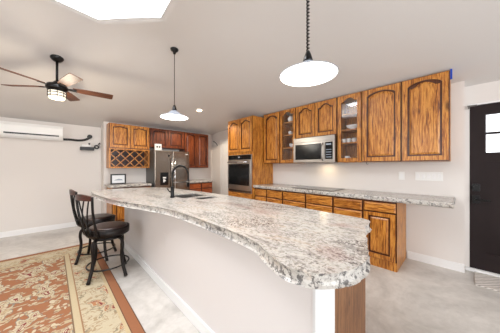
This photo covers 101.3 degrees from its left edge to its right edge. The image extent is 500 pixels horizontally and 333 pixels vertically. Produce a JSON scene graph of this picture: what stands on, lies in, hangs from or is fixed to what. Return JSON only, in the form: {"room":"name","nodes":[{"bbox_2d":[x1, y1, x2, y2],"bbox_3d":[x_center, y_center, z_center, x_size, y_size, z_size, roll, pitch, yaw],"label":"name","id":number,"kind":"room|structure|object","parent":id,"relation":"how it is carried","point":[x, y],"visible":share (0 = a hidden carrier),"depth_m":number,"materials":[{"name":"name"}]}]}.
{"room":"kitchen","nodes":[
{"label":"kitchen","id":0,"kind":"room"},
{"bbox_2d":[0,117,100,231],"bbox_3d":[-4.961,0.190,3.425,4.020,2.220,0.120,0,0,-44],"label":"wall","id":1,"kind":"structure","parent":0,"point":[37,177],"depth_m":4.15,"materials":[{"name":"white paint"}]},
{"bbox_2d":[0,121,62,140],"bbox_3d":[-4.178,-0.669,3.952,0.840,0.281,0.208,0,0,-44],"label":"air conditioner","id":2,"kind":"object","parent":1,"relation":"attached to","point":[8,129],"visible":1,"depth_m":3.87,"materials":[{"name":"white plastic"}]},
{"bbox_2d":[0,222,76,237],"bbox_3d":[-4.921,1.250,3.369,4.000,0.100,0.016,0,0,-44],"label":"baseboard","id":3,"kind":"structure","parent":1,"relation":"attached to","point":[70,224],"depth_m":4.04,"materials":[{"name":"white wood"}]},
{"bbox_2d":[63,135,91,140],"bbox_3d":[-3.748,-0.631,4.474,0.486,0.169,0.051,0,0,-44],"label":"refrigerant line","id":4,"kind":"object","parent":1,"relation":"attached to","point":[88,136],"visible":1,"depth_m":4.47,"materials":[{"name":"black rubber"}]},
{"bbox_2d":[80,147,93,150],"bbox_3d":[-3.615,-0.395,4.550,0.240,0.070,0.130,0,0,-44],"label":"wall shelf","id":5,"kind":"object","parent":1,"relation":"attached to","point":[81,148],"visible":1,"depth_m":4.51,"materials":[{"name":"black metal"}]},
{"bbox_2d":[101,121,211,212],"bbox_3d":[-2.286,0.144,5.765,3.080,2.313,0.470,0,0,-44],"label":"wall","id":6,"kind":"structure","parent":0,"point":[133,175],"depth_m":4.91,"materials":[{"name":"white paint"}]},
{"bbox_2d":[106,122,148,149],"bbox_3d":[-2.792,-0.667,4.724,0.808,0.535,0.318,0,0,-44],"label":"upper cabinet","id":7,"kind":"object","parent":6,"relation":"attached to","point":[124,136],"visible":1,"depth_m":4.56,"materials":[{"name":"brown wood"}]},
{"bbox_2d":[106,148,149,167],"bbox_3d":[-2.800,-0.181,4.732,0.810,0.433,0.297,0,0,-44],"label":"wine rack","id":8,"kind":"object","parent":6,"relation":"attached to","point":[115,157],"visible":1,"depth_m":4.74,"materials":[{"name":"brown wood"}]},
{"bbox_2d":[149,128,183,149],"bbox_3d":[-2.186,-0.698,5.310,0.866,0.475,0.318,0,0,-44],"label":"upper cabinet","id":9,"kind":"object","parent":6,"relation":"attached to","point":[169,139],"visible":0.97,"depth_m":5.18,"materials":[{"name":"brown wood"}]},
{"bbox_2d":[179,132,207,167],"bbox_3d":[-1.599,-0.448,5.876,0.755,0.975,0.318,0,0,-44],"label":"upper cabinet","id":10,"kind":"object","parent":6,"relation":"attached to","point":[196,144],"visible":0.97,"depth_m":5.75,"materials":[{"name":"brown wood"}]},
{"bbox_2d":[0,0,499,134],"bbox_3d":[-0.565,-1.333,1.036,7.326,0.935,9.776,0,0,-44],"label":"ceiling","id":11,"kind":"structure","parent":0,"point":[231,56],"depth_m":2.58,"materials":[{"name":"white paint"}]},
{"bbox_2d":[0,54,112,100],"bbox_3d":[-2.557,-1.185,2.768,1.183,0.571,1.223,0,0,-44],"label":"ceiling fan","id":12,"kind":"object","parent":11,"relation":"hanging from","point":[56,90],"visible":1,"depth_m":2.70,"materials":[{"name":"brown wood"}]},
{"bbox_2d":[55,0,171,20],"bbox_3d":[-1.388,-1.895,1.424,1.902,0.450,1.883,0,0,-44],"label":"skylight","id":13,"kind":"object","parent":11,"relation":"attached to","point":[101,10],"depth_m":2.33,"materials":[{"name":"white glass"}]},
{"bbox_2d":[160,47,187,120],"bbox_3d":[-1.074,-1.181,2.911,0.384,0.972,0.384,0,0,-44],"label":"pendant lamp","id":14,"kind":"object","parent":11,"relation":"hanging from","point":[173,114],"visible":1,"depth_m":2.89,"materials":[{"name":"white ceramic"}]},
{"bbox_2d":[160,114,187,119],"bbox_3d":[-1.074,-0.725,2.911,0.372,0.060,0.372,0,0,-44],"label":"diffuser","id":15,"kind":"object","parent":14,"relation":"attached to","point":[165,116],"depth_m":2.89,"materials":[{"name":"white glass"}]},
{"bbox_2d":[279,0,338,86],"bbox_3d":[0.412,-1.156,1.459,0.404,1.022,0.404,0,0,-44],"label":"pendant lamp","id":16,"kind":"object","parent":11,"relation":"hanging from","point":[309,72],"visible":1,"depth_m":1.44,"materials":[{"name":"white glass"}]},
{"bbox_2d":[280,62,337,86],"bbox_3d":[0.412,-0.675,1.459,0.392,0.060,0.392,0,0,-44],"label":"diffuser","id":17,"kind":"object","parent":16,"relation":"attached to","point":[303,74],"depth_m":1.42,"materials":[{"name":"white glass"}]},
{"bbox_2d":[0,226,499,332],"bbox_3d":[-0.566,1.360,1.018,7.300,0.120,9.750,0,0,-44],"label":"floor","id":18,"kind":"structure","parent":0,"point":[421,297],"depth_m":2.05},
{"bbox_2d":[0,242,145,332],"bbox_3d":[-2.371,1.295,1.429,2.475,0.009,3.450,0,0,-44],"label":"area rug","id":19,"kind":"object","parent":18,"relation":"on","point":[42,292],"visible":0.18,"depth_m":2.00,"materials":[{"name":"beige fabric"}]},
{"bbox_2d":[69,189,116,264],"bbox_3d":[-2.196,0.796,2.862,0.529,0.990,0.484,0,0,-24],"label":"bar stool","id":20,"kind":"object","parent":19,"relation":"on","point":[103,217],"visible":0.7,"depth_m":2.76,"materials":[{"name":"black metal"}]},
{"bbox_2d":[75,194,129,284],"bbox_3d":[-1.725,0.796,2.423,0.529,0.990,0.481,0,0,-40],"label":"bar stool","id":21,"kind":"object","parent":19,"relation":"on","point":[111,230],"visible":1,"depth_m":2.30,"materials":[{"name":"black leather"}]},
{"bbox_2d":[107,186,150,220],"bbox_3d":[-2.716,0.871,4.608,0.753,0.858,0.564,0,0,-44],"label":"base cabinet","id":22,"kind":"object","parent":18,"relation":"on","point":[116,210],"visible":0.05,"depth_m":4.25,"materials":[{"name":"brown wood"}]},
{"bbox_2d":[104,182,151,187],"bbox_3d":[-2.723,0.411,4.589,0.796,0.053,0.582,0,0,-44],"label":"countertop","id":23,"kind":"structure","parent":22,"relation":"on","point":[136,184],"depth_m":4.38,"materials":[{"name":"stone"}]},
{"bbox_2d":[110,174,125,183],"bbox_3d":[-2.907,0.274,4.515,0.290,0.220,0.094,0,0,-44],"label":"picture frame","id":24,"kind":"object","parent":23,"relation":"on","point":[114,178],"visible":0.99,"depth_m":4.48,"materials":[{"name":"black"}]},
{"bbox_2d":[112,175,124,182],"bbox_3d":[-2.884,0.274,4.491,0.250,0.180,0.004,0,0,-44],"label":"print","id":25,"kind":"object","parent":24,"relation":"attached to","point":[115,178],"depth_m":4.49,"materials":[{"name":"grey paper"}]},
{"bbox_2d":[146,150,188,189],"bbox_3d":[-2.062,0.460,5.184,0.855,1.680,0.668,0,0,-44],"label":"refrigerator","id":26,"kind":"object","parent":18,"relation":"on","point":[162,163],"visible":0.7,"depth_m":4.91,"materials":[{"name":"grey metal"}]},
{"bbox_2d":[154,144,161,149],"bbox_3d":[-2.164,-0.457,4.824,0.150,0.150,0.053,0,0,-44],"label":"calendar","id":27,"kind":"object","parent":26,"relation":"on","point":[156,146],"visible":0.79,"depth_m":4.80,"materials":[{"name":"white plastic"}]},
{"bbox_2d":[189,183,200,191],"bbox_3d":[-1.642,0.871,5.645,0.358,0.858,0.564,0,0,-44],"label":"base cabinet","id":28,"kind":"object","parent":18,"relation":"on","point":[193,186],"visible":0.27,"depth_m":5.44,"materials":[{"name":"brown wood"}]},
{"bbox_2d":[201,182,211,192],"bbox_3d":[-1.381,0.871,5.896,0.358,0.858,0.564,0,0,-44],"label":"base cabinet","id":29,"kind":"object","parent":18,"relation":"on","point":[206,186],"visible":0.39,"depth_m":5.69,"materials":[{"name":"brown wood"}]},
{"bbox_2d":[189,179,213,182],"bbox_3d":[-1.502,0.411,5.767,0.748,0.053,0.583,0,0,-44],"label":"countertop","id":30,"kind":"structure","parent":29,"relation":"on","point":[196,180],"depth_m":5.64,"materials":[{"name":"stone"}]},
{"bbox_2d":[124,207,364,332],"bbox_3d":[-0.627,0.870,2.379,0.735,0.861,3.385,0,0,-44],"label":"kitchen island","id":31,"kind":"object","parent":18,"relation":"on","point":[218,283],"visible":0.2,"depth_m":1.39,"materials":[{"name":"white paint"}]},
{"bbox_2d":[163,233,165,245],"bbox_3d":[-0.896,0.760,2.148,0.005,0.120,0.075,0,0,-44],"label":"outlet","id":32,"kind":"object","parent":31,"relation":"attached to","point":[164,234],"depth_m":2.14,"materials":[{"name":"white plastic"}]},
{"bbox_2d":[91,187,371,289],"bbox_3d":[-0.756,0.411,2.374,3.898,0.053,1.180,0,0,42],"label":"island countertop","id":33,"kind":"structure","parent":31,"relation":"on","point":[307,248],"depth_m":1.25,"materials":[{"name":"stone"}]},
{"bbox_2d":[167,165,189,197],"bbox_3d":[-0.905,0.179,2.609,0.294,0.410,0.070,0,0,-44],"label":"faucet","id":34,"kind":"object","parent":33,"relation":"on","point":[177,166],"visible":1,"depth_m":2.55,"materials":[{"name":"black metal"}]},
{"bbox_2d":[174,194,215,198],"bbox_3d":[-0.732,0.497,2.658,0.368,0.206,0.608,0,0,-44],"label":"sink","id":35,"kind":"object","parent":33,"relation":"in","point":[184,195],"visible":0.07,"depth_m":2.86,"materials":[{"name":"silver metal"}]},
{"bbox_2d":[174,194,204,197],"bbox_3d":[-0.815,0.497,2.744,0.368,0.206,0.368,0,0,-44],"label":"basin","id":36,"kind":"object","parent":35,"relation":"in","point":[185,195],"depth_m":2.89,"materials":[{"name":"silver metal"}]},
{"bbox_2d":[228,115,272,199],"bbox_3d":[-0.003,0.120,4.765,0.658,2.360,0.840,0,0,-44],"label":"tall cabinet","id":37,"kind":"object","parent":18,"relation":"on","point":[245,135],"visible":0.48,"depth_m":4.42,"materials":[{"name":"brown wood"}]},
{"bbox_2d":[227,154,251,193],"bbox_3d":[-0.043,0.155,4.726,0.696,0.823,0.772,0,0,-44],"label":"wall oven","id":38,"kind":"object","parent":37,"relation":"in","point":[239,166],"visible":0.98,"depth_m":4.47,"materials":[{"name":"silver metal"}]},
{"bbox_2d":[255,188,266,201],"bbox_3d":[0.417,0.871,4.348,0.604,0.858,0.332,0,0,-44],"label":"base cabinet","id":39,"kind":"object","parent":18,"relation":"on","point":[260,194],"visible":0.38,"depth_m":4.13,"materials":[{"name":"brown wood"}]},
{"bbox_2d":[253,183,455,208],"bbox_3d":[1.316,0.410,3.394,0.640,0.056,2.945,0,0,-44],"label":"countertop","id":40,"kind":"structure","parent":39,"relation":"on","point":[416,199],"depth_m":2.74,"materials":[{"name":"stone"}]},
{"bbox_2d":[292,186,342,190],"bbox_3d":[1.173,0.378,3.565,0.480,0.008,0.740,0,0,-44],"label":"cooktop","id":41,"kind":"object","parent":40,"relation":"in","point":[299,187],"visible":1,"depth_m":3.49,"materials":[{"name":"black glass"}]},
{"bbox_2d":[267,189,282,203],"bbox_3d":[0.668,0.871,4.089,0.604,0.858,0.386,0,0,-44],"label":"base cabinet","id":42,"kind":"object","parent":18,"relation":"on","point":[274,196],"visible":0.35,"depth_m":3.87,"materials":[{"name":"brown wood"}]},
{"bbox_2d":[283,191,305,207],"bbox_3d":[0.967,0.871,3.779,0.604,0.858,0.471,0,0,-44],"label":"base cabinet","id":43,"kind":"object","parent":18,"relation":"on","point":[297,199],"visible":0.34,"depth_m":3.55,"materials":[{"name":"brown wood"}]},
{"bbox_2d":[306,193,332,212],"bbox_3d":[1.293,0.871,3.442,0.604,0.858,0.462,0,0,-44],"label":"base cabinet","id":44,"kind":"object","parent":18,"relation":"on","point":[318,202],"visible":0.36,"depth_m":3.22,"materials":[{"name":"brown wood"}]},
{"bbox_2d":[333,196,362,217],"bbox_3d":[1.597,0.871,3.127,0.604,0.858,0.410,0,0,-44],"label":"base cabinet","id":45,"kind":"object","parent":18,"relation":"on","point":[353,207],"visible":0.33,"depth_m":2.90,"materials":[{"name":"brown wood"}]},
{"bbox_2d":[363,199,405,271],"bbox_3d":[1.872,0.871,2.842,0.604,0.858,0.378,0,0,-44],"label":"base cabinet","id":46,"kind":"object","parent":18,"relation":"on","point":[386,242],"visible":0.91,"depth_m":2.62,"materials":[{"name":"brown wood"}]},
{"bbox_2d":[474,271,499,291],"bbox_3d":[2.890,1.294,2.096,0.400,0.012,0.800,0,0,-44],"label":"door mat","id":47,"kind":"object","parent":18,"relation":"on","point":[483,280],"visible":1,"depth_m":2.29,"materials":[{"name":"beige fabric"}]},
{"bbox_2d":[212,81,464,263],"bbox_3d":[0.808,0.117,4.590,0.260,2.365,5.520,0,0,-44],"label":"wall","id":48,"kind":"structure","parent":0,"point":[438,232],"depth_m":2.81,"materials":[{"name":"white paint"}]},
{"bbox_2d":[220,139,227,193],"bbox_3d":[-0.566,0.255,5.813,0.018,2.090,0.950,0,0,-44],"label":"door frame","id":49,"kind":"structure","parent":48,"relation":"in","point":[224,140],"depth_m":6.13,"materials":[{"name":"white"}]},
{"bbox_2d":[221,142,227,194],"bbox_3d":[-0.591,0.286,5.789,0.088,2.008,0.806,0,0,-44],"label":"door","id":50,"kind":"structure","parent":49,"relation":"attached to","point":[224,145],"depth_m":5.99,"materials":[{"name":"white"}]},
{"bbox_2d":[264,111,284,163],"bbox_3d":[0.567,-0.593,4.406,0.338,1.055,0.437,0,0,-44],"label":"upper cabinet","id":51,"kind":"object","parent":48,"relation":"attached to","point":[272,120],"visible":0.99,"depth_m":4.28,"materials":[{"name":"brown wood"}]},
{"bbox_2d":[280,107,295,162],"bbox_3d":[0.850,-0.593,4.112,0.338,1.055,0.374,0,0,-44],"label":"upper cabinet","id":52,"kind":"object","parent":48,"relation":"attached to","point":[286,152],"visible":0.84,"depth_m":4.12,"materials":[{"name":"brown wood"}]},
{"bbox_2d":[283,121,292,125],"bbox_3d":[0.861,-0.869,4.124,0.288,0.018,0.338,0,0,-44],"label":"shelf","id":53,"kind":"object","parent":52,"relation":"attached to","point":[290,123],"depth_m":4.19,"materials":[{"name":"brown wood"}]},
{"bbox_2d":[296,97,337,138],"bbox_3d":[1.251,-0.818,3.697,0.338,0.605,0.778,0,0,-44],"label":"upper cabinet","id":54,"kind":"object","parent":48,"relation":"attached to","point":[320,118],"visible":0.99,"depth_m":3.54,"materials":[{"name":"brown wood"}]},
{"bbox_2d":[293,135,337,162],"bbox_3d":[1.203,-0.290,3.650,0.471,0.440,0.770,0,0,-44],"label":"microwave","id":55,"kind":"object","parent":54,"relation":"attached to","point":[319,149],"visible":0.96,"depth_m":3.48,"materials":[{"name":"silver metal"}]},
{"bbox_2d":[338,91,362,162],"bbox_3d":[1.649,-0.593,3.284,0.338,1.055,0.364,0,0,-44],"label":"upper cabinet","id":56,"kind":"object","parent":48,"relation":"attached to","point":[349,114],"visible":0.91,"depth_m":3.27,"materials":[{"name":"brown wood"}]},
{"bbox_2d":[342,112,356,118],"bbox_3d":[1.661,-0.824,3.296,0.288,0.018,0.328,0,0,-44],"label":"shelf","id":57,"kind":"object","parent":56,"relation":"attached to","point":[353,115],"depth_m":3.34,"materials":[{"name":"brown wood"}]},
{"bbox_2d":[342,128,356,133],"bbox_3d":[1.661,-0.574,3.296,0.288,0.018,0.328,0,0,-44],"label":"shelf","id":58,"kind":"object","parent":56,"relation":"attached to","point":[349,131],"depth_m":3.31,"materials":[{"name":"brown wood"}]},
{"bbox_2d":[342,142,356,144],"bbox_3d":[1.661,-0.369,3.296,0.288,0.018,0.328,0,0,-44],"label":"shelf","id":59,"kind":"object","parent":56,"relation":"attached to","point":[346,143],"depth_m":3.24,"materials":[{"name":"brown wood"}]},
{"bbox_2d":[346,124,356,128],"bbox_3d":[1.644,-0.623,3.250,0.124,0.078,0.239,0,0,-44],"label":"gravy boat","id":60,"kind":"object","parent":56,"relation":"on","point":[352,126],"visible":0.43,"depth_m":3.22,"materials":[{"name":"white ceramic"}]},
{"bbox_2d":[362,82,401,161],"bbox_3d":[1.942,-0.593,2.981,0.338,1.055,0.476,0,0,-44],"label":"upper cabinet","id":61,"kind":"object","parent":48,"relation":"attached to","point":[381,106],"visible":0.99,"depth_m":2.85,"materials":[{"name":"brown wood"}]},
{"bbox_2d":[399,172,404,179],"bbox_3d":[2.191,0.133,2.963,0.010,0.115,0.070,0,0,-44],"label":"light switch","id":62,"kind":"object","parent":48,"relation":"attached to","point":[401,174],"visible":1,"depth_m":2.96,"materials":[{"name":"white plastic"}]},
{"bbox_2d":[402,70,450,161],"bbox_3d":[2.267,-0.593,2.645,0.338,1.055,0.455,0,0,-44],"label":"upper cabinet","id":63,"kind":"object","parent":48,"relation":"attached to","point":[426,100],"visible":0.99,"depth_m":2.51,"materials":[{"name":"brown wood"}]},
{"bbox_2d":[415,172,442,180],"bbox_3d":[2.396,0.134,2.751,0.011,0.112,0.274,0,0,-44],"label":"switch plate","id":64,"kind":"object","parent":48,"relation":"attached to","point":[426,176],"visible":1,"depth_m":2.74,"materials":[{"name":"white plastic"}]},
{"bbox_2d":[407,251,464,272],"bbox_3d":[2.432,1.250,2.710,0.016,0.100,0.560,0,0,-44],"label":"baseboard","id":65,"kind":"structure","parent":48,"relation":"attached to","point":[443,263],"depth_m":2.68,"materials":[{"name":"white wood"}]},
{"bbox_2d":[465,80,499,266],"bbox_3d":[4.061,0.136,1.322,0.120,2.327,3.700,0,0,-44],"label":"wall","id":66,"kind":"structure","parent":0,"point":[490,91],"depth_m":2.59,"materials":[{"name":"white paint"}]},
{"bbox_2d":[469,109,469,266],"bbox_3d":[3.119,0.264,2.291,0.109,2.072,0.933,0,0,-44],"label":"trim","id":67,"kind":"structure","parent":66,"relation":"attached to","point":[469,109],"depth_m":2.62,"materials":[{"name":"white"}]},
{"bbox_2d":[465,266,499,277],"bbox_3d":[3.066,1.282,2.241,0.044,0.035,0.985,0,0,-44],"label":"trim","id":68,"kind":"structure","parent":66,"relation":"attached to","point":[466,267],"depth_m":2.49,"materials":[{"name":"white wood"}]},
{"bbox_2d":[468,100,499,105],"bbox_3d":[3.117,-0.769,2.289,0.116,0.018,0.933,0,0,-44],"label":"trim","id":69,"kind":"structure","parent":66,"relation":"attached to","point":[497,101],"depth_m":2.47,"materials":[{"name":"white wood"}]},
{"bbox_2d":[470,102,499,273],"bbox_3d":[3.072,0.263,2.251,0.114,2.035,0.900,0,0,-44],"label":"door","id":70,"kind":"structure","parent":66,"relation":"in","point":[484,166],"depth_m":2.51,"materials":[{"name":"black wood"}]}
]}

